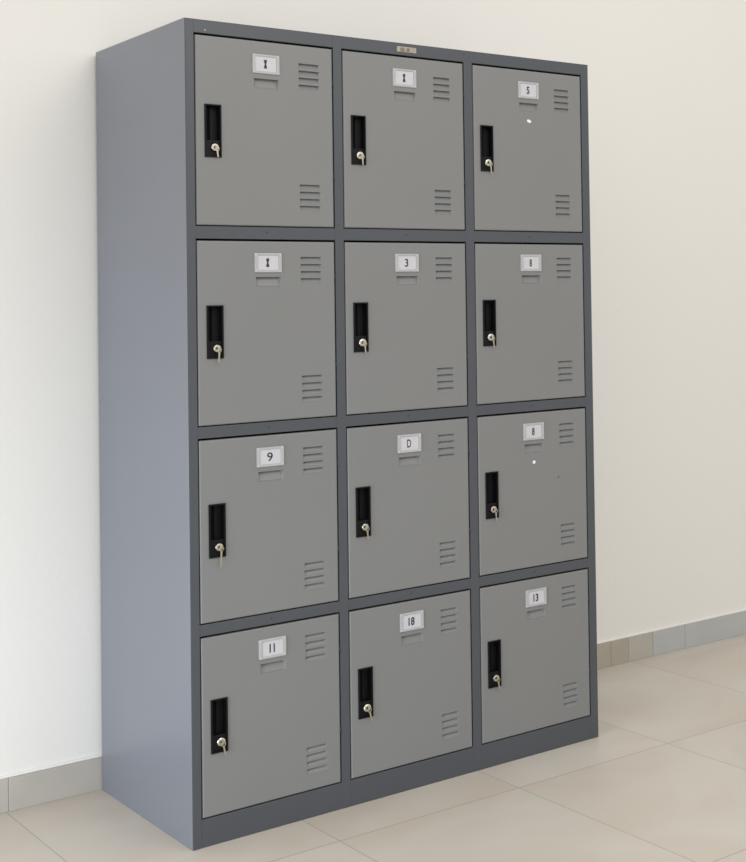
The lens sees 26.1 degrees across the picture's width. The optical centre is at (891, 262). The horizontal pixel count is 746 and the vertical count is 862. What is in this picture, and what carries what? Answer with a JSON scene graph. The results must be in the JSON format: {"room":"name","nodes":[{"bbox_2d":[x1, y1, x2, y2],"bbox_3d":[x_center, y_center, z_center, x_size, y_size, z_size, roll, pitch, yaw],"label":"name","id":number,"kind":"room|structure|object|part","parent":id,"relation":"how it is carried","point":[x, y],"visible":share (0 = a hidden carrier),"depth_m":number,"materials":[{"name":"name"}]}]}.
{"room":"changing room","nodes":[
{"label":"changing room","id":0,"kind":"room"},
{"bbox_2d":[0,0,745,779],"bbox_3d":[-1.319,-0.312,4.296,0.158,3.200,10.000,-2,-2,44],"label":"wall","id":1,"kind":"structure","parent":0,"point":[667,78],"depth_m":4.52,"materials":[{"name":"paint"}]},
{"bbox_2d":[0,611,745,813],"bbox_3d":[-1.232,1.246,4.209,0.010,0.078,10.000,-2,-2,44],"label":"baseboard","id":2,"kind":"structure","parent":1,"relation":"attached to","point":[82,777],"depth_m":4.53,"materials":[{"name":"tile"}]},
{"bbox_2d":[0,634,745,861],"bbox_3d":[1.081,1.239,1.969,6.746,0.100,10.000,-2,-2,44],"label":"floor","id":3,"kind":"structure","parent":0,"point":[663,778],"depth_m":3.30,"materials":[{"name":"tile"}]},
{"bbox_2d":[96,18,598,850],"bbox_3d":[-1.367,0.376,3.671,0.585,1.800,1.036,-2,-2,44],"label":"tall cabinet","id":4,"kind":"object","parent":3,"relation":"on","point":[282,252],"visible":1,"depth_m":3.37,"materials":[{"name":"metal"}]},
{"bbox_3d":[-1.729,0.375,3.301,0.579,1.800,0.001,-2,-2,44],"label":"panel","id":5,"kind":"part","parent":4,"relation":"part of","materials":[{"name":"paint"}]},
{"bbox_3d":[-1.499,-0.289,3.159,0.020,0.117,0.035,-2,-2,44],"label":"handle","id":6,"kind":"part","parent":4,"relation":"part of","materials":[{"name":"black plastic"}]},
{"bbox_3d":[-1.490,0.153,3.149,0.020,0.117,0.035,-2,-2,44],"label":"handle","id":7,"kind":"part","parent":4,"relation":"part of","materials":[{"name":"black plastic"}]},
{"bbox_3d":[-1.480,0.588,3.140,0.020,0.117,0.035,-2,-2,44],"label":"handle","id":8,"kind":"part","parent":4,"relation":"part of","materials":[{"name":"black plastic"}]},
{"bbox_2d":[217,347,221,361],"bbox_3d":[-1.475,0.203,3.142,0.006,0.034,0.011,-2,-2,44],"label":"key","id":9,"kind":"object","parent":4,"relation":"attached to","point":[217,347],"visible":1,"depth_m":3.14,"materials":[{"name":"metal"}]},
{"bbox_3d":[-1.472,1.012,3.131,0.020,0.117,0.035,-2,-2,44],"label":"handle","id":10,"kind":"part","parent":4,"relation":"part of","materials":[{"name":"black plastic"}]},
{"bbox_2d":[219,546,223,567],"bbox_3d":[-1.466,0.645,3.133,0.006,0.048,0.011,-2,-2,44],"label":"key","id":11,"kind":"object","parent":4,"relation":"attached to","point":[219,546],"visible":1,"depth_m":3.13,"materials":[{"name":"metal"}]},
{"bbox_3d":[-1.419,-0.290,3.245,0.018,0.418,0.307,-2,-2,44],"label":"door","id":12,"kind":"part","parent":4,"relation":"part of","materials":[{"name":"paint"}]},
{"bbox_3d":[-1.410,0.155,3.236,0.018,0.405,0.307,-2,-2,44],"label":"door","id":13,"kind":"part","parent":4,"relation":"part of","materials":[{"name":"paint"}]},
{"bbox_3d":[-1.415,-0.448,3.240,0.004,0.044,0.061,-2,-2,44],"label":"number plate","id":14,"kind":"part","parent":4,"relation":"part of","materials":[{"name":"plastic"}]},
{"bbox_3d":[-1.401,0.588,3.226,0.018,0.397,0.307,-2,-2,44],"label":"door","id":15,"kind":"part","parent":4,"relation":"part of","materials":[{"name":"paint"}]},
{"bbox_3d":[-1.406,0.001,3.231,0.004,0.044,0.061,-2,-2,44],"label":"number plate","id":16,"kind":"part","parent":4,"relation":"part of","materials":[{"name":"plastic"}]},
{"bbox_3d":[-1.397,0.438,3.221,0.004,0.044,0.061,-2,-2,44],"label":"number plate","id":17,"kind":"part","parent":4,"relation":"part of","materials":[{"name":"plastic"}]},
{"bbox_3d":[-1.392,1.011,3.217,0.018,0.387,0.307,-2,-2,44],"label":"door","id":18,"kind":"part","parent":4,"relation":"part of","materials":[{"name":"paint"}]},
{"bbox_3d":[-1.388,0.865,3.212,0.004,0.044,0.061,-2,-2,44],"label":"number plate","id":19,"kind":"part","parent":4,"relation":"part of","materials":[{"name":"plastic"}]},
{"bbox_3d":[-1.576,0.386,3.874,0.001,1.799,1.034,-2,-2,44],"label":"panel","id":20,"kind":"part","parent":4,"relation":"part of","materials":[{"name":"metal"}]},
{"bbox_3d":[-1.267,-0.289,3.398,0.020,0.117,0.035,-2,-2,44],"label":"handle","id":21,"kind":"part","parent":4,"relation":"part of","materials":[{"name":"black plastic"}]},
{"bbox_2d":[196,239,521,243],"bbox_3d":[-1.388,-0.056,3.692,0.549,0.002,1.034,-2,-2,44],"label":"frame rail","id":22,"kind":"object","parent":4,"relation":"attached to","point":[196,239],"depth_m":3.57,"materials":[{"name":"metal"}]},
{"bbox_3d":[-1.258,0.154,3.388,0.020,0.117,0.035,-2,-2,44],"label":"handle","id":23,"kind":"part","parent":4,"relation":"part of","materials":[{"name":"black plastic"}]},
{"bbox_3d":[-1.249,0.588,3.379,0.020,0.117,0.035,-2,-2,44],"label":"handle","id":24,"kind":"part","parent":4,"relation":"part of","materials":[{"name":"black plastic"}]},
{"bbox_3d":[-1.240,1.012,3.370,0.020,0.117,0.035,-2,-2,44],"label":"handle","id":25,"kind":"part","parent":4,"relation":"part of","materials":[{"name":"black plastic"}]},
{"bbox_2d":[198,399,545,426],"bbox_3d":[-1.379,0.382,3.682,0.549,0.002,1.034,-2,-2,44],"label":"frame rail","id":26,"kind":"object","parent":4,"relation":"attached to","point":[543,399],"depth_m":3.48,"materials":[{"name":"metal"}]},
{"bbox_3d":[-1.397,-0.523,3.701,0.552,0.001,1.034,-2,-2,44],"label":"panel","id":27,"kind":"part","parent":4,"relation":"part of","materials":[{"name":"paint"}]},
{"bbox_3d":[-1.186,-0.289,3.486,0.018,0.418,0.311,-2,-2,44],"label":"door","id":28,"kind":"part","parent":4,"relation":"part of","materials":[{"name":"paint"}]},
{"bbox_3d":[-1.183,-0.447,3.480,0.004,0.044,0.061,-2,-2,44],"label":"number plate","id":29,"kind":"part","parent":4,"relation":"part of","materials":[{"name":"plastic"}]},
{"bbox_3d":[-1.177,0.156,3.476,0.018,0.405,0.311,-2,-2,44],"label":"door","id":30,"kind":"part","parent":4,"relation":"part of","materials":[{"name":"paint"}]},
{"bbox_3d":[-1.174,0.002,3.470,0.004,0.044,0.061,-2,-2,44],"label":"number plate","id":31,"kind":"part","parent":4,"relation":"part of","materials":[{"name":"plastic"}]},
{"bbox_3d":[-1.168,0.588,3.467,0.018,0.397,0.311,-2,-2,44],"label":"door","id":32,"kind":"part","parent":4,"relation":"part of","materials":[{"name":"paint"}]},
{"bbox_3d":[-1.165,0.438,3.461,0.004,0.044,0.061,-2,-2,44],"label":"number plate","id":33,"kind":"part","parent":4,"relation":"part of","materials":[{"name":"plastic"}]},
{"bbox_3d":[-1.159,1.011,3.458,0.018,0.387,0.311,-2,-2,44],"label":"door","id":34,"kind":"part","parent":4,"relation":"part of","materials":[{"name":"paint"}]},
{"bbox_3d":[-1.155,0.866,3.452,0.004,0.044,0.061,-2,-2,44],"label":"number plate","id":35,"kind":"part","parent":4,"relation":"part of","materials":[{"name":"plastic"}]},
{"bbox_3d":[-1.032,-0.289,3.641,0.020,0.117,0.035,-2,-2,44],"label":"handle","id":36,"kind":"part","parent":4,"relation":"part of","materials":[{"name":"black plastic"}]},
{"bbox_3d":[-1.023,0.154,3.631,0.020,0.117,0.035,-2,-2,44],"label":"handle","id":37,"kind":"part","parent":4,"relation":"part of","materials":[{"name":"black plastic"}]},
{"bbox_3d":[-1.014,0.589,3.622,0.020,0.117,0.035,-2,-2,44],"label":"handle","id":38,"kind":"part","parent":4,"relation":"part of","materials":[{"name":"black plastic"}]},
{"bbox_3d":[-1.005,1.012,3.613,0.020,0.117,0.035,-2,-2,44],"label":"handle","id":39,"kind":"part","parent":4,"relation":"part of","materials":[{"name":"black plastic"}]},
{"bbox_3d":[-0.948,-0.289,3.731,0.018,0.418,0.318,-2,-2,44],"label":"door","id":40,"kind":"part","parent":4,"relation":"part of","materials":[{"name":"paint"}]},
{"bbox_3d":[-0.944,-0.447,3.726,0.004,0.044,0.061,-2,-2,44],"label":"number plate","id":41,"kind":"part","parent":4,"relation":"part of","materials":[{"name":"plastic"}]},
{"bbox_3d":[-0.939,0.156,3.721,0.018,0.405,0.318,-2,-2,44],"label":"door","id":42,"kind":"part","parent":4,"relation":"part of","materials":[{"name":"paint"}]},
{"bbox_3d":[-0.935,0.002,3.717,0.004,0.044,0.061,-2,-2,44],"label":"number plate","id":43,"kind":"part","parent":4,"relation":"part of","materials":[{"name":"plastic"}]},
{"bbox_3d":[-0.930,0.588,3.712,0.018,0.397,0.318,-2,-2,44],"label":"door","id":44,"kind":"part","parent":4,"relation":"part of","materials":[{"name":"paint"}]},
{"bbox_3d":[-0.926,0.438,3.707,0.004,0.044,0.061,-2,-2,44],"label":"number plate","id":45,"kind":"part","parent":4,"relation":"part of","materials":[{"name":"plastic"}]},
{"bbox_3d":[-0.921,1.011,3.703,0.018,0.387,0.318,-2,-2,44],"label":"door","id":46,"kind":"part","parent":4,"relation":"part of","materials":[{"name":"paint"}]},
{"bbox_3d":[-0.917,0.866,3.698,0.004,0.044,0.061,-2,-2,44],"label":"number plate","id":47,"kind":"part","parent":4,"relation":"part of","materials":[{"name":"plastic"}]},
{"bbox_3d":[-1.009,0.376,4.044,0.579,1.800,0.001,-2,-2,44],"label":"panel","id":48,"kind":"part","parent":4,"relation":"part of","materials":[{"name":"paint"}]}
]}

